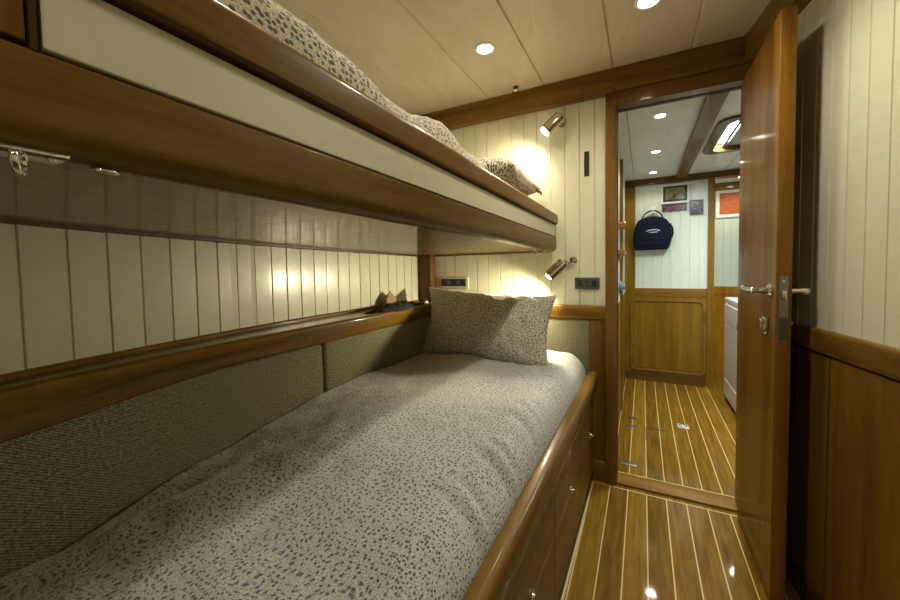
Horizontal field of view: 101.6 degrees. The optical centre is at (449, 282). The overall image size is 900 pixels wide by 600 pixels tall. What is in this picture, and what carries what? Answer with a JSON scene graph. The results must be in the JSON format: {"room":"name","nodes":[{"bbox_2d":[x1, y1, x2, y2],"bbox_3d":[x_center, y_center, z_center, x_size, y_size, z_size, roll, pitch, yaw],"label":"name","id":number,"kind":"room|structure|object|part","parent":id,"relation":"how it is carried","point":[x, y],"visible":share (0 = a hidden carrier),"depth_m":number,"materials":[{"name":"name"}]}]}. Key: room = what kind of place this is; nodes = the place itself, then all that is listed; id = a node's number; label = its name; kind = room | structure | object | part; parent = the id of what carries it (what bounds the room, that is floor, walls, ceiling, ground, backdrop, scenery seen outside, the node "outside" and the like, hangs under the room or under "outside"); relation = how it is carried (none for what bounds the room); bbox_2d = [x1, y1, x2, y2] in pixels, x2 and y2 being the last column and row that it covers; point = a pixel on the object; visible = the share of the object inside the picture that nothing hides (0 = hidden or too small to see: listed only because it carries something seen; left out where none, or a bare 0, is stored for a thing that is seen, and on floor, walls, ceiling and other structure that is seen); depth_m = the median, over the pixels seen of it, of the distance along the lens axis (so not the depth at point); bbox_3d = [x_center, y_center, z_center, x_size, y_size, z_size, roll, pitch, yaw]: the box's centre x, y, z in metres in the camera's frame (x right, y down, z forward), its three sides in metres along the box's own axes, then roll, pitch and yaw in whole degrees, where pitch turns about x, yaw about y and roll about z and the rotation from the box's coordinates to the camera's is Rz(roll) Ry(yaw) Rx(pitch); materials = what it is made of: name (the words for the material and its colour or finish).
{"room":"boat cabin","nodes":[
{"label":"boat cabin","id":0,"kind":"room"},
{"bbox_2d":[0,104,420,374],"bbox_3d":[-0.842,0.056,0.934,0.136,2.080,3.194,0,3,22],"label":"wall","id":1,"kind":"structure","parent":0,"point":[66,295],"depth_m":1.03,"materials":[{"name":"beige paint"}]},
{"bbox_2d":[0,299,420,381],"bbox_3d":[-0.827,0.184,0.929,0.128,0.013,3.182,0,3,22],"label":"trim","id":2,"kind":"structure","parent":1,"relation":"attached to","point":[38,370],"depth_m":1.01,"materials":[{"name":"brown wood"}]},
{"bbox_2d":[0,303,431,443],"bbox_3d":[-0.687,0.235,0.854,0.172,0.102,3.188,0,3,22],"label":"shelf","id":3,"kind":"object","parent":1,"relation":"attached to","point":[28,407],"depth_m":0.88,"materials":[{"name":"brown wood"}]},
{"bbox_2d":[379,308,391,311],"bbox_3d":[-0.313,0.131,1.777,0.030,0.014,0.070,0,3,28],"label":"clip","id":4,"kind":"object","parent":3,"relation":"on","point":[385,309],"visible":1,"depth_m":1.76,"materials":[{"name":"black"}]},
{"bbox_2d":[0,302,431,386],"bbox_3d":[-0.759,0.201,0.893,0.281,0.020,3.199,0,3,22],"label":"trim","id":5,"kind":"structure","parent":1,"relation":"attached to","point":[310,322],"depth_m":1.09,"materials":[{"name":"brown wood"}]},
{"bbox_2d":[383,291,396,305],"bbox_3d":[-0.335,0.088,2.032,0.042,0.092,0.115,0,3,28],"label":"folded card","id":6,"kind":"object","parent":5,"relation":"on","point":[389,298],"visible":0.67,"depth_m":2.01,"materials":[{"name":"beige paper"}]},
{"bbox_2d":[362,300,425,313],"bbox_3d":[-0.261,0.114,1.965,0.132,0.043,0.506,0,3,24],"label":"bundle","id":7,"kind":"object","parent":5,"relation":"on","point":[397,306],"visible":0.95,"depth_m":1.86,"materials":[{"name":"black fabric"}]},
{"bbox_2d":[0,0,557,256],"bbox_3d":[-0.455,-0.209,0.951,0.898,0.251,2.777,0,3,28],"label":"bunk","id":8,"kind":"object","parent":1,"relation":"attached to","point":[172,119],"visible":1,"depth_m":0.44,"materials":[{"name":"brown wood"}]},
{"bbox_3d":[-0.527,-0.195,-0.099,0.027,0.069,0.853,0,3,28],"label":"wood panel","id":9,"kind":"part","parent":8,"relation":"part of","materials":[{"name":"brown wood"}]},
{"bbox_3d":[-0.473,-0.150,0.961,0.853,0.076,2.773,0,3,28],"label":"underside panel","id":10,"kind":"part","parent":8,"relation":"part of","materials":[{"name":"brown wood"}]},
{"bbox_2d":[217,0,488,171],"bbox_3d":[-0.473,-0.319,0.948,0.807,0.280,2.665,0,3,28],"label":"duvet","id":11,"kind":"object","parent":8,"relation":"on","point":[268,15],"visible":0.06,"depth_m":0.59,"materials":[{"name":"fabric"}]},
{"bbox_2d":[477,157,541,195],"bbox_3d":[0.150,-0.489,1.821,0.560,0.189,0.532,0,3,26],"label":"pillow","id":12,"kind":"object","parent":11,"relation":"on","point":[504,169],"visible":0.33,"depth_m":1.57,"materials":[{"name":"fabric"}]},
{"bbox_2d":[320,316,430,392],"bbox_3d":[-0.277,0.393,1.855,0.045,0.368,0.962,0,3,28],"label":"wall panel","id":13,"kind":"object","parent":1,"relation":"attached to","point":[345,359],"visible":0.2,"depth_m":1.65,"materials":[{"name":"beige fabric"}]},
{"bbox_2d":[434,97,605,305],"bbox_3d":[0.685,-0.015,1.960,2.110,2.080,0.050,0,3,28],"label":"wall","id":14,"kind":"structure","parent":0,"point":[554,162],"depth_m":1.97,"materials":[{"name":"beige paint"}]},
{"bbox_2d":[420,255,434,301],"bbox_3d":[-0.148,-0.406,2.310,0.078,1.060,0.055,0,3,28],"label":"trim","id":15,"kind":"structure","parent":14,"relation":"attached to","point":[427,264],"depth_m":2.30,"materials":[{"name":"brown wood"}]},
{"bbox_2d":[439,277,468,288],"bbox_3d":[0.022,-0.003,2.271,0.201,0.073,0.017,0,3,28],"label":"panel","id":16,"kind":"object","parent":14,"relation":"attached to","point":[444,282],"visible":1,"depth_m":2.26,"materials":[{"name":"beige plastic"}]},
{"bbox_2d":[540,112,566,135],"bbox_3d":[0.533,-0.815,1.899,0.118,0.116,0.125,0,3,28],"label":"reading lamp","id":17,"kind":"object","parent":14,"relation":"attached to","point":[557,120],"visible":1,"depth_m":1.86,"materials":[{"name":"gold metal"}]},
{"bbox_2d":[544,259,569,280],"bbox_3d":[0.558,-0.068,1.925,0.118,0.116,0.125,0,3,28],"label":"reading lamp","id":18,"kind":"object","parent":14,"relation":"attached to","point":[560,265],"visible":1,"depth_m":1.89,"materials":[{"name":"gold metal"}]},
{"bbox_2d":[547,318,589,375],"bbox_3d":[0.373,0.370,2.111,0.819,0.368,0.030,0,3,28],"label":"cushion","id":19,"kind":"object","parent":14,"relation":"attached to","point":[572,336],"visible":0.12,"depth_m":1.95,"materials":[{"name":"beige fabric"}]},
{"bbox_2d":[569,257,576,263],"bbox_3d":[0.646,-0.120,1.927,0.038,0.038,0.034,0,3,28],"label":"mount","id":20,"kind":"object","parent":14,"relation":"attached to","point":[573,260],"visible":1,"depth_m":1.92,"materials":[{"name":"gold metal"}]},
{"bbox_2d":[561,482,593,599],"bbox_3d":[-0.003,1.098,0.534,0.010,0.002,3.102,0,3,29],"label":"trim","id":21,"kind":"structure","parent":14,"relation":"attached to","point":[586,506],"depth_m":1.46,"materials":[{"name":"beige wood"}]},
{"bbox_2d":[550,317,605,461],"bbox_3d":[0.303,0.603,2.156,1.135,0.842,0.016,0,3,28],"label":"trim","id":22,"kind":"structure","parent":14,"relation":"attached to","point":[597,327],"depth_m":1.90,"materials":[{"name":"brown wood"}]},
{"bbox_2d":[550,304,605,319],"bbox_3d":[0.291,0.150,2.132,1.134,0.070,0.026,0,3,28],"label":"trim","id":23,"kind":"structure","parent":14,"relation":"attached to","point":[597,312],"depth_m":1.92,"materials":[{"name":"brown wood"}]},
{"bbox_2d":[420,36,752,129],"bbox_3d":[0.499,-0.987,1.953,1.780,0.112,0.045,0,3,28],"label":"trim","id":24,"kind":"structure","parent":14,"relation":"attached to","point":[731,52],"depth_m":1.81,"materials":[{"name":"brown wood"}]},
{"bbox_2d":[584,151,588,175],"bbox_3d":[0.703,-0.613,1.888,0.024,0.126,0.006,0,3,28],"label":"wall plate","id":25,"kind":"object","parent":14,"relation":"attached to","point":[586,154],"visible":1,"depth_m":1.89,"materials":[{"name":"black plastic"}]},
{"bbox_2d":[575,277,599,288],"bbox_3d":[0.712,0.002,1.908,0.122,0.061,0.017,0,3,28],"label":"panel","id":26,"kind":"object","parent":14,"relation":"attached to","point":[589,282],"visible":1,"depth_m":1.90,"materials":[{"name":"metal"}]},
{"bbox_2d":[593,459,605,481],"bbox_3d":[0.776,0.976,1.911,0.067,0.100,0.012,0,3,28],"label":"baseboard","id":27,"kind":"structure","parent":14,"relation":"attached to","point":[599,467],"depth_m":1.91,"materials":[{"name":"brown wood"}]},
{"bbox_2d":[617,473,737,512],"bbox_3d":[1.100,1.020,1.794,0.512,0.012,0.098,0,3,28],"label":"trim","id":28,"kind":"structure","parent":14,"relation":"attached to","point":[699,497],"depth_m":1.78,"materials":[{"name":"brown wood"}]},
{"bbox_2d":[606,63,751,112],"bbox_3d":[1.054,-0.898,1.715,0.596,0.066,0.105,0,3,28],"label":"trim","id":29,"kind":"structure","parent":14,"relation":"attached to","point":[731,77],"depth_m":1.67,"materials":[{"name":"brown wood"}]},
{"bbox_2d":[617,86,742,477],"bbox_3d":[1.077,0.074,1.762,0.502,1.881,0.050,0,3,28],"label":"trim","id":30,"kind":"structure","parent":14,"relation":"attached to","point":[739,87],"depth_m":1.83,"materials":[{"name":"brown wood"}]},
{"bbox_2d":[273,0,770,115],"bbox_3d":[-0.141,-1.001,0.529,2.250,0.060,3.197,0,3,28],"label":"ceiling","id":31,"kind":"structure","parent":0,"point":[421,55],"depth_m":1.52,"materials":[{"name":"paint"}]},
{"bbox_2d":[474,42,495,54],"bbox_3d":[0.152,-1.017,1.595,0.092,0.008,0.092,0,3,28],"label":"recessed light","id":32,"kind":"object","parent":31,"relation":"in","point":[483,48],"visible":1,"depth_m":1.59,"materials":[{"name":"white plastic"}]},
{"bbox_2d":[512,86,518,92],"bbox_3d":[0.349,-1.025,1.946,0.038,0.029,0.038,0,3,28],"label":"sprinkler","id":33,"kind":"object","parent":31,"relation":"attached to","point":[515,90],"depth_m":1.94,"materials":[{"name":"metal"}]},
{"bbox_2d":[634,0,660,9],"bbox_3d":[0.714,-1.016,1.323,0.092,0.008,0.092,0,3,28],"label":"recessed light","id":34,"kind":"object","parent":31,"relation":"in","point":[638,4],"visible":1,"depth_m":1.33,"materials":[{"name":"white plastic"}]},
{"bbox_2d":[618,151,624,300],"bbox_3d":[1.406,0.006,3.037,0.034,1.920,2.523,0,3,28],"label":"wall","id":35,"kind":"structure","parent":0,"point":[618,151],"depth_m":2.74,"materials":[{"name":"beige paint"}]},
{"bbox_2d":[606,106,616,484],"bbox_3d":[0.830,0.079,1.883,0.051,1.893,0.105,0,3,28],"label":"trim","id":36,"kind":"structure","parent":35,"relation":"attached to","point":[611,112],"depth_m":1.83,"materials":[{"name":"brown wood"}]},
{"bbox_2d":[620,159,622,410],"bbox_3d":[1.311,0.028,2.807,0.020,1.900,0.080,0,3,28],"label":"trim","id":37,"kind":"structure","parent":35,"relation":"attached to","point":[621,160],"depth_m":2.76,"materials":[{"name":"brown wood"}]},
{"bbox_2d":[618,291,625,428],"bbox_3d":[1.286,0.550,2.773,0.012,0.860,1.850,0,3,28],"label":"trim","id":38,"kind":"structure","parent":35,"relation":"attached to","point":[624,294],"depth_m":2.71,"materials":[{"name":"brown wood"}]},
{"bbox_2d":[618,281,625,292],"bbox_3d":[1.247,0.030,2.659,0.045,0.090,0.090,0,3,28],"label":"cap","id":39,"kind":"object","parent":35,"relation":"attached to","point":[621,286],"visible":0.98,"depth_m":2.63,"materials":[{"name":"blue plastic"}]},
{"bbox_2d":[618,249,625,259],"bbox_3d":[1.236,-0.201,2.636,0.045,0.075,0.230,0,3,28],"label":"grab rail","id":40,"kind":"object","parent":35,"relation":"attached to","point":[621,252],"visible":0.99,"depth_m":2.54,"materials":[{"name":"orange wood"}]},
{"bbox_2d":[619,221,626,229],"bbox_3d":[1.242,-0.414,2.639,0.050,0.068,0.068,0,3,28],"label":"wooden peg","id":41,"kind":"object","parent":35,"relation":"attached to","point":[623,225],"visible":0.97,"depth_m":2.62,"materials":[{"name":"orange wood"}]},
{"bbox_2d":[635,179,707,288],"bbox_3d":[2.051,-0.024,3.473,0.711,1.920,0.050,0,3,28],"label":"wall","id":42,"kind":"structure","parent":0,"point":[683,264],"depth_m":3.40,"materials":[{"name":"beige paint"}]},
{"bbox_2d":[625,187,634,377],"bbox_3d":[1.759,0.006,3.588,0.087,1.862,0.020,0,3,28],"label":"trim","id":43,"kind":"structure","parent":42,"relation":"attached to","point":[630,191],"depth_m":3.57,"materials":[{"name":"brown wood"}]},
{"bbox_2d":[650,206,655,214],"bbox_3d":[1.912,-0.686,3.455,0.042,0.080,0.050,0,3,28],"label":"coat hook","id":44,"kind":"object","parent":42,"relation":"attached to","point":[653,208],"visible":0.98,"depth_m":3.47,"materials":[{"name":"white plastic"}]},
{"bbox_2d":[633,210,673,249],"bbox_3d":[1.902,-0.499,3.434,0.332,0.374,0.104,0,3,28],"label":"bag","id":45,"kind":"object","parent":44,"relation":"hanging from","point":[653,232],"visible":1,"depth_m":3.40,"materials":[{"name":"blue fabric"}]},
{"bbox_2d":[627,369,704,386],"bbox_3d":[2.025,0.893,3.469,0.635,0.090,0.034,0,3,28],"label":"baseboard","id":46,"kind":"structure","parent":42,"relation":"attached to","point":[673,378],"depth_m":3.44,"materials":[{"name":"brown wood"}]},
{"bbox_2d":[630,298,706,375],"bbox_3d":[2.038,0.495,3.450,0.613,0.697,0.018,0,3,28],"label":"panel","id":47,"kind":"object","parent":42,"relation":"in","point":[666,335],"depth_m":3.44,"materials":[{"name":"brown wood"}]},
{"bbox_2d":[635,288,706,297],"bbox_3d":[2.056,0.091,3.437,0.580,0.083,0.018,0,3,28],"label":"trim","id":48,"kind":"structure","parent":42,"relation":"attached to","point":[639,292],"depth_m":3.42,"materials":[{"name":"brown wood"}]},
{"bbox_2d":[635,297,706,385],"bbox_3d":[2.065,0.534,3.457,0.580,0.806,0.016,0,3,28],"label":"trim","id":49,"kind":"structure","parent":42,"relation":"attached to","point":[704,299],"depth_m":3.35,"materials":[{"name":"brown wood"}]},
{"bbox_2d":[662,203,686,211],"bbox_3d":[2.071,-0.697,3.389,0.194,0.064,0.015,0,3,28],"label":"picture","id":50,"kind":"object","parent":42,"relation":"attached to","point":[681,206],"visible":1,"depth_m":3.39,"materials":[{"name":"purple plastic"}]},
{"bbox_2d":[661,182,689,204],"bbox_3d":[2.073,-0.824,3.382,0.226,0.178,0.015,0,3,28],"label":"picture","id":51,"kind":"object","parent":42,"relation":"attached to","point":[679,192],"visible":1,"depth_m":3.38,"materials":[{"name":"paper"}]},
{"bbox_2d":[663,185,686,201],"bbox_3d":[2.074,-0.824,3.385,0.194,0.146,0.006,0,3,28],"label":"print","id":52,"kind":"object","parent":51,"relation":"attached to","point":[671,193],"depth_m":3.38},
{"bbox_2d":[625,168,739,187],"bbox_3d":[2.444,-0.953,3.198,1.655,0.055,0.105,0,3,28],"label":"trim","id":53,"kind":"structure","parent":42,"relation":"attached to","point":[731,173],"depth_m":3.30,"materials":[{"name":"brown wood"}]},
{"bbox_2d":[626,111,739,177],"bbox_3d":[1.641,-0.937,2.531,0.704,0.002,1.913,0,3,28],"label":"trim","id":54,"kind":"structure","parent":42,"relation":"attached to","point":[626,111],"depth_m":2.55,"materials":[{"name":"brown wood"}]},
{"bbox_2d":[690,199,703,214],"bbox_3d":[2.224,-0.683,3.310,0.103,0.131,0.015,0,3,28],"label":"picture","id":55,"kind":"object","parent":42,"relation":"attached to","point":[696,206],"visible":1,"depth_m":3.31,"materials":[{"name":"paper"}]},
{"bbox_2d":[706,178,714,386],"bbox_3d":[2.344,-0.002,3.309,0.048,1.880,0.090,0,3,28],"label":"trim","id":56,"kind":"structure","parent":42,"relation":"attached to","point":[711,181],"depth_m":3.27,"materials":[{"name":"brown wood"}]},
{"bbox_2d":[618,89,740,182],"bbox_3d":[2.155,-0.977,2.649,1.855,0.050,2.623,0,3,28],"label":"ceiling","id":57,"kind":"structure","parent":0,"point":[671,133],"depth_m":2.37,"materials":[{"name":"paint"}]},
{"bbox_2d":[650,149,661,152],"bbox_3d":[1.463,-0.933,2.607,0.072,0.008,0.072,0,3,28],"label":"recessed light","id":58,"kind":"object","parent":57,"relation":"in","point":[657,150],"visible":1,"depth_m":2.60,"materials":[{"name":"white plastic"}]},
{"bbox_2d":[652,112,667,118],"bbox_3d":[1.132,-0.901,1.977,0.072,0.008,0.072,0,3,28],"label":"recessed light","id":59,"kind":"object","parent":57,"relation":"in","point":[662,114],"visible":1,"depth_m":1.97,"materials":[{"name":"white plastic"}]},
{"bbox_2d":[676,91,729,178],"bbox_3d":[1.658,-0.921,2.497,0.083,0.030,1.867,0,3,28],"label":"trim","id":60,"kind":"structure","parent":57,"relation":"attached to","point":[712,104],"depth_m":2.10,"materials":[{"name":"brown wood"}]},
{"bbox_2d":[703,114,740,154],"bbox_3d":[1.867,-0.948,2.261,0.445,0.064,0.760,0,3,28],"label":"window","id":61,"kind":"structure","parent":57,"relation":"attached to","point":[725,137],"depth_m":2.39,"materials":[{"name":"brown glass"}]},
{"bbox_3d":[1.866,-0.978,2.260,0.385,0.005,0.700,0,3,28],"label":"glass pane","id":62,"kind":"part","parent":61,"relation":"part of","materials":[{"name":"white"}]},
{"bbox_2d":[564,371,801,599],"bbox_3d":[1.074,1.064,1.837,3.600,0.080,6.650,0,3,28],"label":"floor","id":63,"kind":"structure","parent":0,"point":[634,544],"depth_m":1.61,"materials":[{"name":"brown wood"}]},
{"bbox_2d":[462,371,597,599],"bbox_3d":[-0.315,0.811,0.699,0.798,0.572,3.131,0,3,28],"label":"frame","id":64,"kind":"object","parent":63,"relation":"on","point":[530,557],"visible":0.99,"depth_m":1.04,"materials":[{"name":"brown wood"}]},
{"bbox_2d":[0,344,322,578],"bbox_3d":[-0.839,0.457,0.603,0.110,0.366,1.781,0,3,20],"label":"wall panel","id":65,"kind":"object","parent":64,"relation":"on","point":[59,483],"visible":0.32,"depth_m":0.85,"materials":[{"name":"beige fabric"}]},
{"bbox_2d":[0,350,585,599],"bbox_3d":[-0.291,0.514,0.869,0.824,0.226,2.718,0,3,28],"label":"duvet","id":66,"kind":"object","parent":64,"relation":"on","point":[398,481],"visible":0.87,"depth_m":0.78,"materials":[{"name":"fabric"}]},
{"bbox_2d":[421,287,556,365],"bbox_3d":[0.165,0.217,1.923,0.740,0.379,0.249,0,3,30],"label":"pillow","id":67,"kind":"object","parent":66,"relation":"on","point":[498,327],"visible":0.98,"depth_m":1.81,"materials":[{"name":"fabric"}]},
{"bbox_3d":[0.159,0.829,0.843,0.014,0.387,0.646,0,3,29],"label":"drawer","id":68,"kind":"part","parent":64,"relation":"part of","materials":[{"name":"brown wood"}]},
{"bbox_3d":[0.202,0.761,0.891,0.014,0.030,0.030,0,3,28],"label":"flush knob","id":69,"kind":"part","parent":64,"relation":"part of","materials":[{"name":"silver metal"}]},
{"bbox_3d":[0.423,0.804,1.329,0.014,0.387,0.450,0,3,29],"label":"drawer","id":70,"kind":"part","parent":64,"relation":"part of","materials":[{"name":"brown wood"}]},
{"bbox_3d":[0.453,0.764,1.352,0.014,0.030,0.030,0,3,28],"label":"flush knob","id":71,"kind":"part","parent":64,"relation":"part of","materials":[{"name":"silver metal"}]},
{"bbox_3d":[0.635,0.783,1.718,0.014,0.387,0.424,0,3,29],"label":"locker door","id":72,"kind":"part","parent":64,"relation":"part of","materials":[{"name":"brown wood"}]},
{"bbox_2d":[620,460,636,466],"bbox_3d":[1.002,1.014,2.063,0.087,0.004,0.037,0,3,28],"label":"floor latch","id":73,"kind":"structure","parent":63,"relation":"on","point":[621,461],"depth_m":2.06,"materials":[{"name":"metal"}]},
{"bbox_2d":[677,423,688,428],"bbox_3d":[1.602,0.982,2.522,0.068,0.008,0.070,0,3,28],"label":"ring","id":74,"kind":"object","parent":63,"relation":"on","point":[678,424],"visible":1,"depth_m":2.52,"materials":[{"name":"silver metal"}]},
{"bbox_2d":[723,297,737,413],"bbox_3d":[2.385,0.546,2.659,0.577,0.838,0.540,0,3,28],"label":"washing machine","id":75,"kind":"object","parent":63,"relation":"on","point":[731,306],"visible":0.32,"depth_m":2.79,"materials":[{"name":"white metal"}]},
{"bbox_3d":[2.143,0.853,2.802,0.010,0.133,0.510,0,3,28],"label":"kick panel","id":76,"kind":"part","parent":75,"relation":"part of","materials":[{"name":"white metal"}]},
{"bbox_3d":[2.139,0.555,2.789,0.008,0.438,0.510,0,3,28],"label":"door","id":77,"kind":"part","parent":75,"relation":"part of","materials":[{"name":"white metal"}]},
{"bbox_3d":[2.132,0.252,2.777,0.010,0.145,0.510,0,3,28],"label":"control panel","id":78,"kind":"part","parent":75,"relation":"part of","materials":[{"name":"white plastic"}]},
{"bbox_3d":[2.381,0.147,2.641,0.569,0.038,0.540,0,3,28],"label":"lid","id":79,"kind":"part","parent":75,"relation":"part of","materials":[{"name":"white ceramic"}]},
{"bbox_2d":[714,191,738,285],"bbox_3d":[2.993,-0.048,3.655,1.100,1.920,0.050,0,3,28],"label":"wall","id":80,"kind":"structure","parent":0,"point":[726,246],"depth_m":3.71,"materials":[{"name":"beige paint"}]},
{"bbox_2d":[713,286,737,371],"bbox_3d":[2.986,0.474,3.646,1.100,0.878,0.020,0,3,28],"label":"trim","id":81,"kind":"structure","parent":80,"relation":"attached to","point":[720,292],"depth_m":3.76,"materials":[{"name":"orange wood"}]},
{"bbox_2d":[715,181,739,190],"bbox_3d":[2.958,-0.968,3.580,1.100,0.075,0.030,0,3,28],"label":"trim","id":82,"kind":"structure","parent":80,"relation":"attached to","point":[727,185],"depth_m":3.66,"materials":[{"name":"brown wood"}]},
{"bbox_2d":[716,189,739,217],"bbox_3d":[2.800,-0.797,3.679,0.220,0.270,0.015,0,3,28],"label":"picture","id":83,"kind":"object","parent":80,"relation":"attached to","point":[727,201],"visible":0.7,"depth_m":3.69,"materials":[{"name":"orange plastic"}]},
{"bbox_2d":[719,192,739,214],"bbox_3d":[2.802,-0.797,3.682,0.170,0.220,0.006,0,3,28],"label":"print","id":84,"kind":"object","parent":83,"relation":"attached to","point":[728,201],"depth_m":3.68},
{"bbox_2d":[791,0,899,348],"bbox_3d":[0.755,0.062,0.114,0.112,2.080,3.202,0,3,23],"label":"wall","id":85,"kind":"structure","parent":0,"point":[846,222],"depth_m":1.03,"materials":[{"name":"beige paint"}]},
{"bbox_2d":[735,86,743,505],"bbox_3d":[1.310,0.082,1.617,0.044,1.893,0.130,0,3,28],"label":"trim","id":86,"kind":"structure","parent":85,"relation":"attached to","point":[742,89],"depth_m":1.66,"materials":[{"name":"brown wood"}]},
{"bbox_2d":[737,5,809,599],"bbox_3d":[1.152,0.092,1.354,0.157,1.877,0.483,0,3,28],"label":"door","id":87,"kind":"structure","parent":85,"relation":"in","point":[767,289],"depth_m":1.22,"materials":[{"name":"brown wood"}]},
{"bbox_3d":[1.046,0.023,1.258,0.058,0.048,0.158,0,3,28],"label":"handle","id":88,"kind":"part","parent":87,"relation":"part of","materials":[{"name":"silver metal"}]},
{"bbox_3d":[1.044,0.144,1.150,0.019,0.073,0.002,0,3,28],"label":"lock plate","id":89,"kind":"part","parent":87,"relation":"part of","materials":[{"name":"metal"}]},
{"bbox_3d":[1.043,0.082,1.149,0.022,0.209,0.002,0,3,28],"label":"lock plate","id":90,"kind":"part","parent":87,"relation":"part of","materials":[{"name":"metal"}]},
{"bbox_3d":[1.133,0.023,1.213,0.058,0.048,0.158,0,3,28],"label":"handle","id":91,"kind":"part","parent":87,"relation":"part of","materials":[{"name":"silver metal"}]},
{"bbox_2d":[745,0,811,60],"bbox_3d":[0.696,-0.912,0.061,0.140,0.108,3.147,0,3,23],"label":"trim","id":92,"kind":"structure","parent":85,"relation":"attached to","point":[755,37],"depth_m":1.38,"materials":[{"name":"brown wood"}]},
{"bbox_2d":[786,551,822,599],"bbox_3d":[0.747,1.062,0.141,0.111,0.080,3.152,0,3,23],"label":"baseboard","id":93,"kind":"structure","parent":85,"relation":"attached to","point":[801,584],"depth_m":1.23,"materials":[{"name":"brown wood"}]},
{"bbox_2d":[786,343,832,599],"bbox_3d":[1.219,0.583,1.346,0.012,0.747,0.514,0,3,19],"label":"wall panel","id":94,"kind":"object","parent":85,"relation":"attached to","point":[809,406],"depth_m":1.19,"materials":[{"name":"brown wood"}]},
{"bbox_2d":[791,321,899,381],"bbox_3d":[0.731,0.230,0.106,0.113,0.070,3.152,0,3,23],"label":"trim","id":95,"kind":"structure","parent":85,"relation":"attached to","point":[884,360],"depth_m":1.00,"materials":[{"name":"brown wood"}]},
{"bbox_2d":[824,359,899,599],"bbox_3d":[1.018,0.612,0.750,0.012,0.747,0.729,0,3,19],"label":"wall panel","id":96,"kind":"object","parent":85,"relation":"attached to","point":[862,562],"depth_m":0.96,"materials":[{"name":"brown wood"}]}
]}

